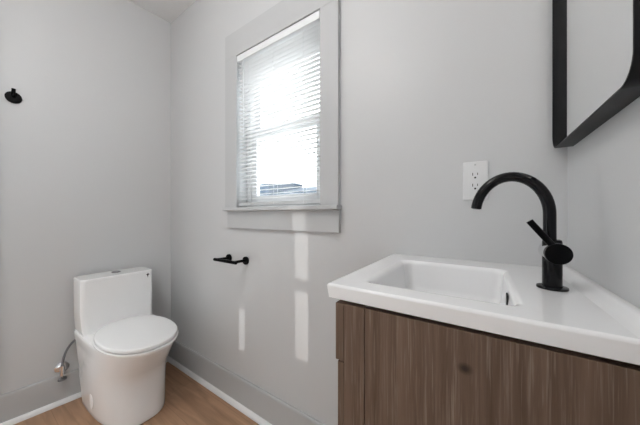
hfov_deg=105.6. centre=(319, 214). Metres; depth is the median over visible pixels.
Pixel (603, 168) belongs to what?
wall
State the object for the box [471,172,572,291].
faucet
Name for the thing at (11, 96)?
robe hook
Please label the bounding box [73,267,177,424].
toilet
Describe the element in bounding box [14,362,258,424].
floor
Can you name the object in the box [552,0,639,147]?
wall mirror
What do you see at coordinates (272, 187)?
house
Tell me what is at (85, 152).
wall
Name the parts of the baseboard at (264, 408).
shoe moulding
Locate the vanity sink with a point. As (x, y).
(503, 299)
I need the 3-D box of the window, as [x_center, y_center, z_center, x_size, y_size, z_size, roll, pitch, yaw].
[-0.171,-0.457,1.269,0.547,0.834,0.067,0,0,34]
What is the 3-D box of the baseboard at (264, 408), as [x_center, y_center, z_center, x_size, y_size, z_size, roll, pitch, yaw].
[-0.424,0.972,1.314,1.638,0.156,0.032,0,0,34]
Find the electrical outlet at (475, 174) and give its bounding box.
[463,160,487,199]
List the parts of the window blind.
ladder cord, rail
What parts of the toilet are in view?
tank, tank lid, bowl, seat, lid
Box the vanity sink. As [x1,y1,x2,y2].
[327,254,639,364]
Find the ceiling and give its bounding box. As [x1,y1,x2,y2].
[129,0,195,22]
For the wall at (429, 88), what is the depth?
0.98 m
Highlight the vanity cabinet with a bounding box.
[336,300,639,424]
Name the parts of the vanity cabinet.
door, drawer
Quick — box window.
[247,51,319,206]
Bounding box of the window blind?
[237,11,319,205]
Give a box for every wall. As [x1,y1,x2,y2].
[0,0,170,394]
[171,0,566,424]
[567,97,639,308]
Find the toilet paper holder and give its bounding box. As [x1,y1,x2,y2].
[213,254,248,264]
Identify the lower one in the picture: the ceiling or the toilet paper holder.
the toilet paper holder
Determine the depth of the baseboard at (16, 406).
1.29 m
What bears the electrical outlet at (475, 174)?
attached to the wall at (429, 88)
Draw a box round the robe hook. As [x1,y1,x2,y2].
[4,88,21,103]
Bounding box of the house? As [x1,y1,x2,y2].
[260,183,316,195]
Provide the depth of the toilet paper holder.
1.30 m
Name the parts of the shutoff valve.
valve handle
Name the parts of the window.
sash, sash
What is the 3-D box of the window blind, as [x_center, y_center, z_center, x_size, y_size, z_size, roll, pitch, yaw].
[-0.219,-0.459,1.197,0.543,0.822,0.037,0,0,34]
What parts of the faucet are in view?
spout, lever, plate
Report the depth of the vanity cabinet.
0.37 m
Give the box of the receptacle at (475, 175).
[469,169,481,191]
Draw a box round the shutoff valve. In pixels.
[54,339,75,381]
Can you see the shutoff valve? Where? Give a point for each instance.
(61, 367)
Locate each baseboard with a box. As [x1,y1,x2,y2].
[0,359,167,424]
[167,340,324,424]
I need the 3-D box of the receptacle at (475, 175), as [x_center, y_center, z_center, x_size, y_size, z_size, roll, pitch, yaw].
[0.468,-0.103,0.733,0.034,0.067,0.002,0,0,34]

